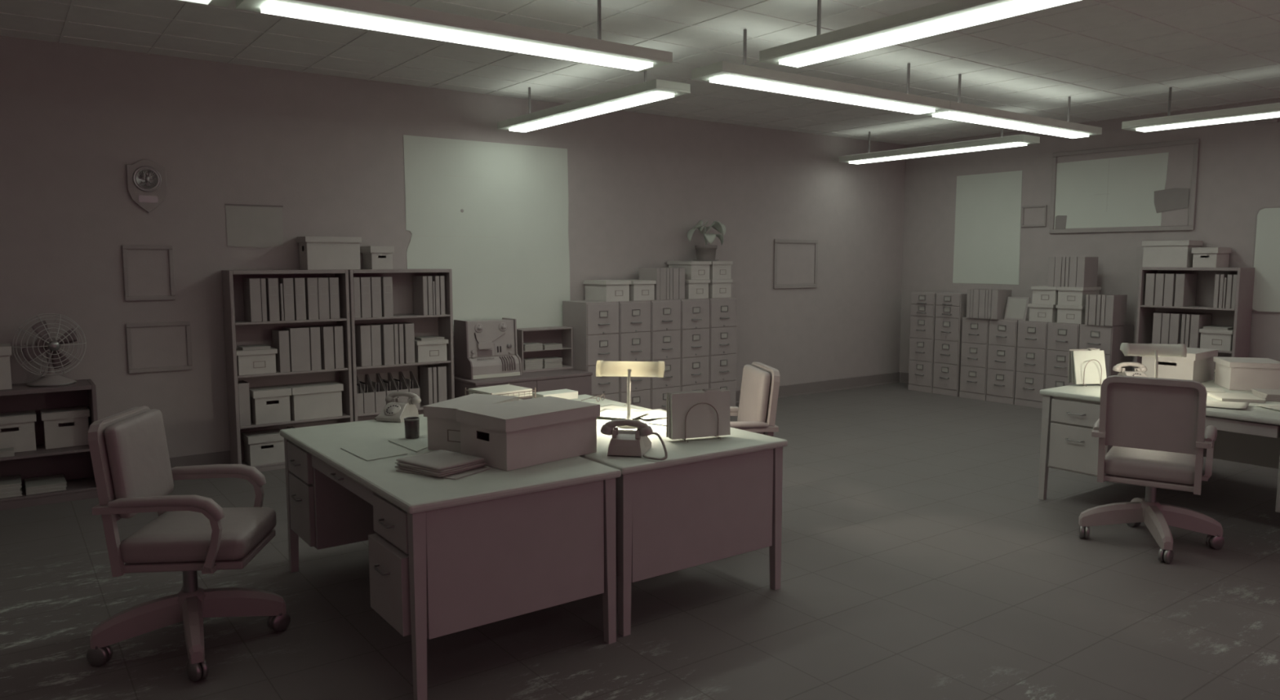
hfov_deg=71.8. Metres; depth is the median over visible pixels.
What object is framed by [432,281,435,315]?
ring binder
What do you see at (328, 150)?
wall
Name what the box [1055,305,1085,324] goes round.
box
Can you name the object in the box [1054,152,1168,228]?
map
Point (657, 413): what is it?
paper sheet
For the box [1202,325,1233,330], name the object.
folder
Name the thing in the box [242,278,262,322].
ring binder
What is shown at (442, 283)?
ring binder
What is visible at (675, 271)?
ring binder
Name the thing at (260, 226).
chart
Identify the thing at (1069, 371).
folder
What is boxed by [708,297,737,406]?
filing cabinet
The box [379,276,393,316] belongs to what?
ring binder
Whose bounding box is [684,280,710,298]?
box
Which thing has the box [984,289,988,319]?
ring binder
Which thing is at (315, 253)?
box
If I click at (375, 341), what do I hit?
ring binder
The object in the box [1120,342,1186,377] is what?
lamp
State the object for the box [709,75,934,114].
diffuser
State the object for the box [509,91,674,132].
diffuser
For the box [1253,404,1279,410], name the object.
paper sheet
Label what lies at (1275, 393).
folder
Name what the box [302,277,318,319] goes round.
ring binder
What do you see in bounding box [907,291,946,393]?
filing cabinet
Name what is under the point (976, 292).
ring binder
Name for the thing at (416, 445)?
paper
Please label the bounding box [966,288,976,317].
ring binder
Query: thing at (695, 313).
filing cabinet
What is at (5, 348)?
box
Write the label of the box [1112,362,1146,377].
rotary telephone
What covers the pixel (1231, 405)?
paper sheet
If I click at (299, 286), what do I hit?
ring binder
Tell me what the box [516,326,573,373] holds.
rack
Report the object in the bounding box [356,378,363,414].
magazine file
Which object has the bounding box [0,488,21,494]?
folder
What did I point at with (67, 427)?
box
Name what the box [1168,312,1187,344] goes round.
ring binder
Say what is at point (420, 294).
ring binder
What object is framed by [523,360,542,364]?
folder
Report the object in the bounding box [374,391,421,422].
rotary telephone
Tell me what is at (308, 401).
box
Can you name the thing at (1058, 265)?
ring binder
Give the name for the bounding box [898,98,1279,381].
wall
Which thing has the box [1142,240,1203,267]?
box
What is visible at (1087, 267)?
ring binder
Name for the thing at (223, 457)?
baseboard
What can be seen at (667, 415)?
folder
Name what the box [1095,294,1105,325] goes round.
ring binder
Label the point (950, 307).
filing cabinet
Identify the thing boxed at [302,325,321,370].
ring binder
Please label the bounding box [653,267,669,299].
ring binder
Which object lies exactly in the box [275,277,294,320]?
ring binder
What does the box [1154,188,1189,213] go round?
paper
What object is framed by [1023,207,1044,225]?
picture
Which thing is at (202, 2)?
diffuser
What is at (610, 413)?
paper sheet
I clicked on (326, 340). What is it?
ring binder
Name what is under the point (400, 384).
magazine file
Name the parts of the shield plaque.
name plate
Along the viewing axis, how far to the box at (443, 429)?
4.09 m
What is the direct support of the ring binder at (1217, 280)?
on the bookcase at (1239, 317)
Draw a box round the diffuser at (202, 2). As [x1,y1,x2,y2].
[179,0,211,4]
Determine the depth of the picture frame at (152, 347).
6.62 m
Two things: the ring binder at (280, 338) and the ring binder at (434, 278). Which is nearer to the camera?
the ring binder at (280, 338)
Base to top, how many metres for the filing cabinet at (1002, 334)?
0.957 m
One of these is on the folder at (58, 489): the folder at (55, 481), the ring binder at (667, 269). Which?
the folder at (55, 481)
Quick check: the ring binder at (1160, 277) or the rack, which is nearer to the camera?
the rack
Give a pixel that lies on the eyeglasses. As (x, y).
(602, 393)
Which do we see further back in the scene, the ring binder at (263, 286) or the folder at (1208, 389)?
the ring binder at (263, 286)
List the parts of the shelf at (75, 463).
panel, panel, kick plate, panel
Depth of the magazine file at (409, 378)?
7.61 m
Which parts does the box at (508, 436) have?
lid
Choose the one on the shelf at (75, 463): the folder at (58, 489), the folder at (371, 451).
the folder at (58, 489)
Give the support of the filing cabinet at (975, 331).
on the floor
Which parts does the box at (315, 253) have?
lid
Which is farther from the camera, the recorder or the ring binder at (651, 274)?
the ring binder at (651, 274)
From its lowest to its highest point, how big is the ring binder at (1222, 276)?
0.320 m
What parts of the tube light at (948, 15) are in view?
hanging rod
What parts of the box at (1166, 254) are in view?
lid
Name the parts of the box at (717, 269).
lid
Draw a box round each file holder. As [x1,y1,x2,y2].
[683,402,720,442]
[1080,360,1102,386]
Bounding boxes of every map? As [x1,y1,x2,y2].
[403,134,569,336]
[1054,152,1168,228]
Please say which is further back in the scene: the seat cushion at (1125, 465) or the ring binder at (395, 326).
the ring binder at (395, 326)
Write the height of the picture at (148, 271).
0.360 m
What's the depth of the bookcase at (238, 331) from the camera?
6.99 m
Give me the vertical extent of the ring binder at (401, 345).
0.338 m
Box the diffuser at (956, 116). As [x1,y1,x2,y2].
[932,111,1088,138]
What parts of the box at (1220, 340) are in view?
lid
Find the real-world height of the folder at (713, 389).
0.228 m
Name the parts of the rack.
panel, panel, panel, panel, panel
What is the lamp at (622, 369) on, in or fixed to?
on the desk at (712, 499)
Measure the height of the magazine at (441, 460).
0.011 m
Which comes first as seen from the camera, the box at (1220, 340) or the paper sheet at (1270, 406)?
the paper sheet at (1270, 406)
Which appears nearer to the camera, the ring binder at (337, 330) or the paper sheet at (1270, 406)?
the paper sheet at (1270, 406)
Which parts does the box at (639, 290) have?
lid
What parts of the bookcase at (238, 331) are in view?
panel, kick plate, panel, panel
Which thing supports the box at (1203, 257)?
on the bookcase at (1239, 317)
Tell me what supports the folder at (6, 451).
on the folder at (8, 455)
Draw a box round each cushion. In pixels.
[104,408,173,518]
[120,506,276,564]
[737,364,770,435]
[1104,445,1203,485]
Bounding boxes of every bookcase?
[221,269,353,471]
[345,268,454,422]
[1133,266,1254,373]
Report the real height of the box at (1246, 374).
0.190 m
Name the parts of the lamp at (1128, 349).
lamp shade, arm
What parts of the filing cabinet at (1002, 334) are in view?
drawer, drawer, drawer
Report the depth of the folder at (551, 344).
8.42 m
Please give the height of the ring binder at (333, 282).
0.331 m
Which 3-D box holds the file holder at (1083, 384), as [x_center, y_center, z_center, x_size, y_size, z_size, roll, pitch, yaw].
[3.150,0.152,6.231,0.137,0.186,0.195,-1,6,-8]
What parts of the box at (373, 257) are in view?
lid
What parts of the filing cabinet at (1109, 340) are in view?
drawer, drawer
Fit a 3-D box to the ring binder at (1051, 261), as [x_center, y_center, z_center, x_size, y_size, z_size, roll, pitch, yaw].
[4.581,-0.859,9.688,0.280,0.320,0.070,-4,7,-36]
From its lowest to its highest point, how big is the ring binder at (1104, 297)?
0.315 m
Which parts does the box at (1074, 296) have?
lid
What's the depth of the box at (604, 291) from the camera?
8.55 m
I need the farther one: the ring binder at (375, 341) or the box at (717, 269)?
the box at (717, 269)
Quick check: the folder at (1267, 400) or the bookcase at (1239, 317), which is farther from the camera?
the bookcase at (1239, 317)
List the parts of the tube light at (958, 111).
hanging rod, hanging rod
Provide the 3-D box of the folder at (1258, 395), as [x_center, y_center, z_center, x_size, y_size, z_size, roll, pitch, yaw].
[4.047,0.294,5.615,0.200,0.010,0.260,2,6,20]
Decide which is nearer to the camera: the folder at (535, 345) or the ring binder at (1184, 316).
the folder at (535, 345)
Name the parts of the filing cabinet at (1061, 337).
drawer, drawer, drawer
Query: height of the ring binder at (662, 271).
0.315 m
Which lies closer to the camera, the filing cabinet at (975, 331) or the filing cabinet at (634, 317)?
the filing cabinet at (634, 317)
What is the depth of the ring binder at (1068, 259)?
9.46 m
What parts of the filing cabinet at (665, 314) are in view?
drawer, drawer, drawer, drawer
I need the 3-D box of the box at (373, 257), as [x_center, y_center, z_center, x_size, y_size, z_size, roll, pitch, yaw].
[-2.200,-0.773,7.405,0.200,0.190,0.250,-4,7,-36]
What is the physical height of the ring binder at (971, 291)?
0.333 m
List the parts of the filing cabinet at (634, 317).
drawer, drawer, drawer, drawer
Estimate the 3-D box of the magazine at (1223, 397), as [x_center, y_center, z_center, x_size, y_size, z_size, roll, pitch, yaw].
[3.780,0.300,5.620,0.240,0.018,0.280,1,6,14]
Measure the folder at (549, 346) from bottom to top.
0.011 m
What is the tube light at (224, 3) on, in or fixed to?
hanging from the ceiling
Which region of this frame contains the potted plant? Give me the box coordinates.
[686,220,725,261]
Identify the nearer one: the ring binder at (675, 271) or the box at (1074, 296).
the ring binder at (675, 271)
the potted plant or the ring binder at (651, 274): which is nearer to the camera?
the ring binder at (651, 274)
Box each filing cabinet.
[562,300,618,401]
[617,300,650,408]
[650,299,680,411]
[680,298,709,391]
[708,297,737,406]
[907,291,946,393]
[932,292,967,396]
[959,317,989,400]
[986,318,1029,404]
[1014,320,1048,408]
[1044,322,1079,389]
[1078,324,1133,377]
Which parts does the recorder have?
panel, panel, lever plate, knob, panel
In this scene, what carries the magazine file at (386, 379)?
on the bookcase at (442, 326)
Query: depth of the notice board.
9.05 m
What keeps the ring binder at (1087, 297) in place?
on the filing cabinet at (1109, 340)
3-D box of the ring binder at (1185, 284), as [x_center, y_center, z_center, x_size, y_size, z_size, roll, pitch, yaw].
[5.419,-0.596,8.775,0.280,0.320,0.080,-4,7,-36]
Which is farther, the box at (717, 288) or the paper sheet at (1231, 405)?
the box at (717, 288)
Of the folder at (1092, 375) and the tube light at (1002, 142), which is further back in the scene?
the tube light at (1002, 142)
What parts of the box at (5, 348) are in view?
lid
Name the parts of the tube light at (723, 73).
hanging rod, hanging rod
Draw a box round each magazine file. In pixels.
[356,374,375,413]
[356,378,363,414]
[367,373,386,412]
[377,373,397,404]
[388,372,408,403]
[400,371,420,408]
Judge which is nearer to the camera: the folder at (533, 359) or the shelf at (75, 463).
the shelf at (75, 463)
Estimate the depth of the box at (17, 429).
5.96 m
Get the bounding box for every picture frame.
[121,244,175,301]
[125,321,192,373]
[773,239,817,288]
[1021,204,1047,227]
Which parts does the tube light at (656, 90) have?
hanging rod, hanging rod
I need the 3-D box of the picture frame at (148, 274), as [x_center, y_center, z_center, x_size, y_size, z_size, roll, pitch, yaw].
[-3.629,-0.570,6.534,0.330,0.408,0.021,-4,7,-36]
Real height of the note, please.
0.168 m
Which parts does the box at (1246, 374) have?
lid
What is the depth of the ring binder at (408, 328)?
7.51 m
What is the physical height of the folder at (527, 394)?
0.012 m
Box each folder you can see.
[0,447,13,453]
[0,452,14,457]
[0,475,22,489]
[0,487,22,498]
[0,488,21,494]
[24,474,66,491]
[24,484,66,495]
[237,344,271,351]
[340,441,407,461]
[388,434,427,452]
[395,466,491,479]
[414,336,444,341]
[468,384,532,395]
[468,393,532,397]
[469,391,532,395]
[523,342,542,346]
[523,345,542,347]
[523,346,542,349]
[523,348,542,351]
[523,357,542,362]
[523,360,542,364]
[523,363,542,366]
[524,364,542,368]
[524,367,542,370]
[538,356,562,360]
[542,342,562,346]
[542,346,562,347]
[542,346,563,350]
[542,360,562,362]
[542,361,561,364]
[542,363,562,366]
[542,364,562,368]
[666,388,724,437]
[668,389,726,438]
[670,389,719,439]
[671,390,730,439]
[1067,348,1099,382]
[1071,348,1097,383]
[1072,350,1106,384]
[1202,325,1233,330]
[1205,387,1225,392]
[1250,388,1279,396]
[1251,390,1279,398]
[1253,392,1279,399]
[1253,394,1279,401]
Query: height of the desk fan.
0.490 m
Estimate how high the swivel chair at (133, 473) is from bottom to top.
1.001 m
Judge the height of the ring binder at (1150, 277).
0.320 m
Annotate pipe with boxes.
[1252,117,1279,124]
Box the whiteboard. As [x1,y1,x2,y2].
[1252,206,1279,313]
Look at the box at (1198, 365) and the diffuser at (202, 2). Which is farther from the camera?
the box at (1198, 365)
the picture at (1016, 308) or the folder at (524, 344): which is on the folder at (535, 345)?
the folder at (524, 344)
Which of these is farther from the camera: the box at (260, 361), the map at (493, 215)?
the map at (493, 215)
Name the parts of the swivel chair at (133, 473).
frame, leg, armrest, leg, seat frame, armrest, leg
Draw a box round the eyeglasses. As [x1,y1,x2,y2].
[581,393,604,402]
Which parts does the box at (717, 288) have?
lid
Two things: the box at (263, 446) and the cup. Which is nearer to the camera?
the cup
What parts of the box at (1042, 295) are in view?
lid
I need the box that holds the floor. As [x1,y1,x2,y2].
[0,382,1279,699]
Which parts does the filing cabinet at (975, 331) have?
drawer, drawer, drawer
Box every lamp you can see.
[595,360,664,428]
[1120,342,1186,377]
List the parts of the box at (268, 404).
lid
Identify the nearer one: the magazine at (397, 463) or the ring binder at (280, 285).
the magazine at (397, 463)
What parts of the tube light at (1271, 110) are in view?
hanging rod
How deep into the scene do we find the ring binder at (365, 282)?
7.25 m
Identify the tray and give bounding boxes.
[464,382,536,399]
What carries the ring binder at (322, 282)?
on the bookcase at (238, 331)
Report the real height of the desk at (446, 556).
0.758 m
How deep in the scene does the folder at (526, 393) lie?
5.10 m
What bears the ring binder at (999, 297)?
on the filing cabinet at (1002, 334)
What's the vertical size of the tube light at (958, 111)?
0.348 m
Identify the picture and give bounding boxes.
[126,249,170,296]
[130,326,187,368]
[777,244,814,284]
[1004,297,1030,320]
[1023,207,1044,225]
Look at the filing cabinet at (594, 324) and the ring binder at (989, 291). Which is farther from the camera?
the ring binder at (989, 291)
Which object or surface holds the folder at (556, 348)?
on the rack
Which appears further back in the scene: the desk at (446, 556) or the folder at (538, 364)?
the folder at (538, 364)
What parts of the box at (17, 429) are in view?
lid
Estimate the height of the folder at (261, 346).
0.022 m
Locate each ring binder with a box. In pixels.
[237,380,250,426]
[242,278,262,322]
[260,278,266,321]
[265,277,279,321]
[271,328,290,373]
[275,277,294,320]
[278,283,284,320]
[282,326,311,372]
[288,277,306,320]
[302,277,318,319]
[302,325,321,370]
[315,324,334,369]
[316,277,329,319]
[325,324,344,368]
[328,277,339,319]
[353,276,371,317]
[353,277,360,318]
[355,324,371,366]
[364,323,381,366]
[366,276,382,317]
[374,323,394,364]
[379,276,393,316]
[387,323,399,364]
[389,322,404,364]
[395,322,414,364]
[413,275,427,315]
[419,365,432,405]
[425,365,437,404]
[426,275,432,315]
[427,364,447,402]
[431,275,439,315]
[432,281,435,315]
[439,275,444,315]
[639,267,659,300]
[644,267,666,300]
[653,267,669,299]
[657,267,672,299]
[663,267,679,299]
[672,267,684,299]
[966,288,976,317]
[969,288,981,318]
[973,288,991,318]
[978,288,993,319]
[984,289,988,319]
[987,289,991,319]
[991,289,1011,319]
[1047,257,1055,286]
[1053,257,1062,287]
[1061,257,1066,287]
[1064,257,1070,287]
[1068,257,1077,287]
[1075,257,1098,287]
[1084,293,1098,324]
[1088,293,1103,324]
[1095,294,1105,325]
[1100,294,1112,325]
[1104,294,1127,326]
[1144,273,1155,305]
[1151,311,1167,344]
[1154,273,1168,306]
[1160,312,1179,344]
[1163,273,1185,306]
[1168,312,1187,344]
[1173,273,1197,306]
[1180,313,1194,344]
[1184,313,1200,347]
[1189,313,1211,348]
[1213,274,1220,308]
[1218,274,1227,308]
[1222,277,1227,308]
[1225,274,1235,308]
[1231,274,1237,308]
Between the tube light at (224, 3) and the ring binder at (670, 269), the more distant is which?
the ring binder at (670, 269)
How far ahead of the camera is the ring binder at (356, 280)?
7.21 m
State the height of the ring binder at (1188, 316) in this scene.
0.330 m
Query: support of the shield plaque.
attached to the wall at (328, 150)
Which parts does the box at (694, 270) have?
lid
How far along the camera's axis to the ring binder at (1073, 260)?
9.41 m
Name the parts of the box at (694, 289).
lid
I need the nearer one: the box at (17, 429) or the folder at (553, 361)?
the box at (17, 429)
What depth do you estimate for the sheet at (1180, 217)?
8.98 m
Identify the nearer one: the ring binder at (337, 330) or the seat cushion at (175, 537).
the seat cushion at (175, 537)
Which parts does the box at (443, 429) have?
lid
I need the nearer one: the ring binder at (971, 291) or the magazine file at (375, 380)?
the magazine file at (375, 380)
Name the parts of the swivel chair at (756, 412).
armrest, armrest, frame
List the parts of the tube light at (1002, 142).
hanging rod, hanging rod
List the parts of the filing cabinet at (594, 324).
drawer, drawer, drawer, drawer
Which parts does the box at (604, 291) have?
lid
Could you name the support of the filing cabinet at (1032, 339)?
on the floor
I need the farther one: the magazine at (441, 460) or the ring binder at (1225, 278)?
the ring binder at (1225, 278)
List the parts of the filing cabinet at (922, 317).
drawer, drawer, drawer, drawer, drawer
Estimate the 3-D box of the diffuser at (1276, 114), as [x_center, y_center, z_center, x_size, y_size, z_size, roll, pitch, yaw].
[5.098,-1.875,7.017,0.156,0.028,2.156,-4,7,-36]
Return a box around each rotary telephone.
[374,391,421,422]
[600,419,667,460]
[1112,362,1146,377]
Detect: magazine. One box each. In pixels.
[395,449,484,470]
[395,460,485,472]
[395,464,486,477]
[396,462,486,475]
[1206,392,1266,403]
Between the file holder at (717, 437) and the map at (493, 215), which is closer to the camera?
the file holder at (717, 437)
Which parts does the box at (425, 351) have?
lid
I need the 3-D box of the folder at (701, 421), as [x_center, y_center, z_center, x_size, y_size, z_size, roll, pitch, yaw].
[0.298,0.313,4.325,0.315,0.228,0.022,-2,6,-22]
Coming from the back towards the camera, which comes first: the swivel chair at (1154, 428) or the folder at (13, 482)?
the folder at (13, 482)
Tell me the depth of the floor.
4.24 m
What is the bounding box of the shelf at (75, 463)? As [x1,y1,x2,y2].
[0,378,97,511]
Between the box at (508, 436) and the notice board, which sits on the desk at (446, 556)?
the box at (508, 436)
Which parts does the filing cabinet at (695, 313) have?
drawer, drawer, drawer, drawer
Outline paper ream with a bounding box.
[532,389,577,399]
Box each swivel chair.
[86,405,290,682]
[729,361,780,436]
[1078,375,1224,564]
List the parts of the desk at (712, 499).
modesty panel, leg, panel, leg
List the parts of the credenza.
door, panel, door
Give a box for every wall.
[0,35,906,457]
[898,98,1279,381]
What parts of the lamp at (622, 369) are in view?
arm, lamp shade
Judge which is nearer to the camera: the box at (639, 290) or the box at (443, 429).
the box at (443, 429)
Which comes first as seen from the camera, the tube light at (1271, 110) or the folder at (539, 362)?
the tube light at (1271, 110)
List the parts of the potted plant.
blade, blade, blade, blade, pot, blade, blade, blade, blade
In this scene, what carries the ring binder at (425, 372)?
on the bookcase at (442, 326)
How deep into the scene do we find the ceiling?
6.37 m
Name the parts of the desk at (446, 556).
leg, handle, handle, drawer, drawer, handle, drawer, handle, handle, drawer, drawer, leg, panel, leg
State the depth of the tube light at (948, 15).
4.47 m
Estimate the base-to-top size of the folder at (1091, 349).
0.240 m
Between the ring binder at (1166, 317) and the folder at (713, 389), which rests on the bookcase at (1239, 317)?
the ring binder at (1166, 317)
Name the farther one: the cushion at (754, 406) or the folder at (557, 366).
the folder at (557, 366)
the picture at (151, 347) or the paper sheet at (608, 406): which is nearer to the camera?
the paper sheet at (608, 406)
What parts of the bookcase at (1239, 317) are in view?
panel, panel, panel, panel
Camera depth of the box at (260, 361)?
6.80 m
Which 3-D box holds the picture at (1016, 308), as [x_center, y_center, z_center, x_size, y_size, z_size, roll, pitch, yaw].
[4.280,-0.469,10.022,0.099,0.259,0.260,-4,7,-36]
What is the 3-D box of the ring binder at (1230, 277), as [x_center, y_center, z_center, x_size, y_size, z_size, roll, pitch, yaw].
[5.674,-0.561,8.429,0.280,0.320,0.038,-4,7,-36]
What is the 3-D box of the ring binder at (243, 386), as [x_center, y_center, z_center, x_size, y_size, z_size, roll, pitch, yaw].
[-3.093,0.410,6.856,0.078,0.330,0.220,-4,7,-36]
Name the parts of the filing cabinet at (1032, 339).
drawer, drawer, drawer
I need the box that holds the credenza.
[453,368,592,399]
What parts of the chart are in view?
rail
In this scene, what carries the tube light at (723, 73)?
hanging from the ceiling
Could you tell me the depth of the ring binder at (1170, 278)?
8.77 m
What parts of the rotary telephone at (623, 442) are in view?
cord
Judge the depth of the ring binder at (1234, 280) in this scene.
8.31 m
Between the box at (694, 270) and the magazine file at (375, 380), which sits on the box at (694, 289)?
the box at (694, 270)
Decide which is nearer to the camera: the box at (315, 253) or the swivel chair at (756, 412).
the swivel chair at (756, 412)
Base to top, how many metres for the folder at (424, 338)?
0.020 m
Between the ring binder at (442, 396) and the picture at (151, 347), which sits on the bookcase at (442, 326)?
the ring binder at (442, 396)
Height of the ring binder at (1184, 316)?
0.330 m
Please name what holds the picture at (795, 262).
attached to the picture frame at (795, 260)
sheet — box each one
[599,408,649,418]
[600,404,644,411]
[634,408,666,419]
[647,417,666,425]
[1161,210,1187,226]
[1206,400,1249,408]
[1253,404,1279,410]
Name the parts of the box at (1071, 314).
lid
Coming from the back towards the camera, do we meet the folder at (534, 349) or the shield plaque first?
the folder at (534, 349)
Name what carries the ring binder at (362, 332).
on the bookcase at (442, 326)
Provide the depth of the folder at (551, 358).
8.44 m
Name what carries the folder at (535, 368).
on the rack
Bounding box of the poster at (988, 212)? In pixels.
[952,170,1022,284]
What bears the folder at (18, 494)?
on the shelf at (75, 463)
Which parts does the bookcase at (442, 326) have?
panel, panel, panel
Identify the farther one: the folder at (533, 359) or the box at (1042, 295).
the box at (1042, 295)
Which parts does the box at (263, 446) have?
lid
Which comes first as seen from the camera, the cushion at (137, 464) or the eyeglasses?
the cushion at (137, 464)
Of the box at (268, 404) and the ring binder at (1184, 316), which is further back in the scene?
the ring binder at (1184, 316)
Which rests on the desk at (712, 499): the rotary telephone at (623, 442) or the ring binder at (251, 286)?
the rotary telephone at (623, 442)
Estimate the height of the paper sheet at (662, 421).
0.010 m
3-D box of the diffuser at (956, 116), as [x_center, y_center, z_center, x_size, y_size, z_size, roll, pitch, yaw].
[3.256,-1.939,7.643,2.156,0.028,0.156,-4,7,-36]
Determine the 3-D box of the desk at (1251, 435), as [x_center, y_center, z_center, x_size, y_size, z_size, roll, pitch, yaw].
[3.648,0.694,5.597,0.968,0.758,1.850,-4,7,-36]
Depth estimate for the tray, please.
5.12 m
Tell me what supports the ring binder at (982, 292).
on the filing cabinet at (975, 331)
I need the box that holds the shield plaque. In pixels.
[126,160,167,213]
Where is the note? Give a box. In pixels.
[1054,215,1066,229]
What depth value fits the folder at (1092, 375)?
6.19 m
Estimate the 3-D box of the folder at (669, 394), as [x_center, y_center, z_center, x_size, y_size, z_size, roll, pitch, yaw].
[0.287,0.310,4.349,0.315,0.228,0.010,-2,6,-21]
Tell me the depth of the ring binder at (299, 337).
6.98 m
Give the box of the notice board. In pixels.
[1048,138,1199,233]
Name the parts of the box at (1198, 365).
lid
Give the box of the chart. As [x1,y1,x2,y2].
[225,204,283,248]
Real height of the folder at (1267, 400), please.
0.010 m
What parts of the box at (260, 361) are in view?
lid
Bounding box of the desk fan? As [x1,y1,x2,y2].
[12,313,86,386]
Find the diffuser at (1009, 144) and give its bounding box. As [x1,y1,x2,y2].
[848,142,1026,164]
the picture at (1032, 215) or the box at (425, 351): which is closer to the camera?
the box at (425, 351)
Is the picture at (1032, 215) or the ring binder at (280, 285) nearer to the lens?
the ring binder at (280, 285)
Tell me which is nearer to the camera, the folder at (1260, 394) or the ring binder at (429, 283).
the folder at (1260, 394)
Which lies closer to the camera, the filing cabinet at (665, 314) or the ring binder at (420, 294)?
the ring binder at (420, 294)
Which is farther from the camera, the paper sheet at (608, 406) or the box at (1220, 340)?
the box at (1220, 340)
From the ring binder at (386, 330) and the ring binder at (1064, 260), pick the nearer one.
the ring binder at (386, 330)
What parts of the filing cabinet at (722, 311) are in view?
drawer, drawer, drawer, drawer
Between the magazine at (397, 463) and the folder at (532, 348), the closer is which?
the magazine at (397, 463)
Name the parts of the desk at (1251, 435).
leg, drawer, handle, drawer, handle, modesty panel, drawer, drawer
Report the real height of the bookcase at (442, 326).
1.558 m
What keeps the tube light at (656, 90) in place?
hanging from the ceiling
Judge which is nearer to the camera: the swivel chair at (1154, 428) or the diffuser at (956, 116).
the swivel chair at (1154, 428)
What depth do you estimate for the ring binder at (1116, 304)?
9.11 m
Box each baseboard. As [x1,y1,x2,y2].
[66,372,899,480]
[899,372,908,383]
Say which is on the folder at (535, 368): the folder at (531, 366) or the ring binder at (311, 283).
the folder at (531, 366)
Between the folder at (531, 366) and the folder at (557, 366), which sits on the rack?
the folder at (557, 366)
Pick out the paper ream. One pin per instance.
(562, 393)
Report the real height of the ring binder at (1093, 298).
0.315 m
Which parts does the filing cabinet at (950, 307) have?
drawer, drawer, drawer, drawer, drawer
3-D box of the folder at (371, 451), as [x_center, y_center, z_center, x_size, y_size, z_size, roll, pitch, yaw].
[-1.219,0.465,4.084,0.229,0.003,0.354,-4,7,-36]
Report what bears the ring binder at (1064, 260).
on the box at (1074, 296)
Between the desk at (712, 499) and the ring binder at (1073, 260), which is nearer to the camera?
the desk at (712, 499)
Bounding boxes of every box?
[0,343,12,390]
[0,410,36,453]
[40,405,89,449]
[235,346,277,375]
[240,428,284,466]
[248,385,291,424]
[284,381,343,420]
[296,236,361,270]
[360,246,394,269]
[414,338,448,362]
[422,393,519,452]
[456,395,599,471]
[582,280,631,302]
[617,280,656,301]
[666,261,711,279]
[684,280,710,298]
[708,279,733,297]
[709,261,733,279]
[1027,303,1057,322]
[1031,285,1057,305]
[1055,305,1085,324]
[1056,287,1101,306]
[1139,347,1217,382]
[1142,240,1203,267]
[1191,247,1231,267]
[1199,328,1233,351]
[1213,356,1279,391]
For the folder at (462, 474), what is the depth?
3.65 m
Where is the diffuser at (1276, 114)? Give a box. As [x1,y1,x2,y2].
[1136,111,1279,132]
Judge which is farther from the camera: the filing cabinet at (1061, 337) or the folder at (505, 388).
the filing cabinet at (1061, 337)
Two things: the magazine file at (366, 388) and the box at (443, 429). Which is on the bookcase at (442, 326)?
the magazine file at (366, 388)
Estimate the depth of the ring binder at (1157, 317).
8.88 m
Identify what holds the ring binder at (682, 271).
on the filing cabinet at (695, 313)
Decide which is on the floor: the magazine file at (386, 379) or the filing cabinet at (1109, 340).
the filing cabinet at (1109, 340)
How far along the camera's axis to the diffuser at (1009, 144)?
9.53 m
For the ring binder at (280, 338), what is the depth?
6.92 m
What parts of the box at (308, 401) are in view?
lid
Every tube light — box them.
[179,0,232,7]
[235,0,672,71]
[497,70,690,132]
[691,29,950,114]
[759,0,1081,68]
[839,127,1039,164]
[919,74,1102,138]
[1121,87,1279,132]
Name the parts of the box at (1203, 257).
lid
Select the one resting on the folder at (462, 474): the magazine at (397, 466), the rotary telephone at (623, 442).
the magazine at (397, 466)
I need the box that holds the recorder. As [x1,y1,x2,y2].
[453,317,521,379]
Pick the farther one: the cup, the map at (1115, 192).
the map at (1115, 192)
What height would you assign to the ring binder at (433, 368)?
0.342 m
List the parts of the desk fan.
fan blade, fan blade, motor, fan blade, fan blade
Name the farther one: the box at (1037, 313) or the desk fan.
the box at (1037, 313)
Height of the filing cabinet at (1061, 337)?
0.957 m
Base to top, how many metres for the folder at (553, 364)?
0.018 m
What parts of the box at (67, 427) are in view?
lid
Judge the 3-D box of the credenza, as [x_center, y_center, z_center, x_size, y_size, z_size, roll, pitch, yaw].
[-1.084,0.517,8.151,1.195,0.590,0.602,-4,7,-36]
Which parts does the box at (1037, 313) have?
lid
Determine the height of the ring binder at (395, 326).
0.338 m
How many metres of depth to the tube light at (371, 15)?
4.50 m
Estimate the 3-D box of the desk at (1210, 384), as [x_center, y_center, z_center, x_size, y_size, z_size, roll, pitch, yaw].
[4.433,0.636,6.169,0.968,0.758,1.850,-4,7,-36]
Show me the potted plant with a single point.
(703, 252)
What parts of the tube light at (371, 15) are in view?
hanging rod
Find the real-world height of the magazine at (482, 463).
0.009 m
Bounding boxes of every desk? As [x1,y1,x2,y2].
[279,414,621,699]
[569,394,787,636]
[1038,383,1279,512]
[1200,373,1253,394]
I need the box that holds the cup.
[404,417,419,439]
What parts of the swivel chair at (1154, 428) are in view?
armrest, leg, leg, seat frame, frame, leg, leg, armrest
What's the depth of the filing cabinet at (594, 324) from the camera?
8.43 m
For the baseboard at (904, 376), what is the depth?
11.78 m
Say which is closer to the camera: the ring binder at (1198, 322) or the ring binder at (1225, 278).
the ring binder at (1225, 278)
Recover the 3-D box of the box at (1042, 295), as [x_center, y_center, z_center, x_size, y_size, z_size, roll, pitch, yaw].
[4.566,-0.609,9.784,0.380,0.194,0.288,-4,7,-36]
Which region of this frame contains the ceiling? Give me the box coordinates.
[0,0,1279,145]
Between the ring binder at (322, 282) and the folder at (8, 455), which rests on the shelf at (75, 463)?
the folder at (8, 455)
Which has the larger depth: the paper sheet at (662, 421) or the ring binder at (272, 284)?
the ring binder at (272, 284)

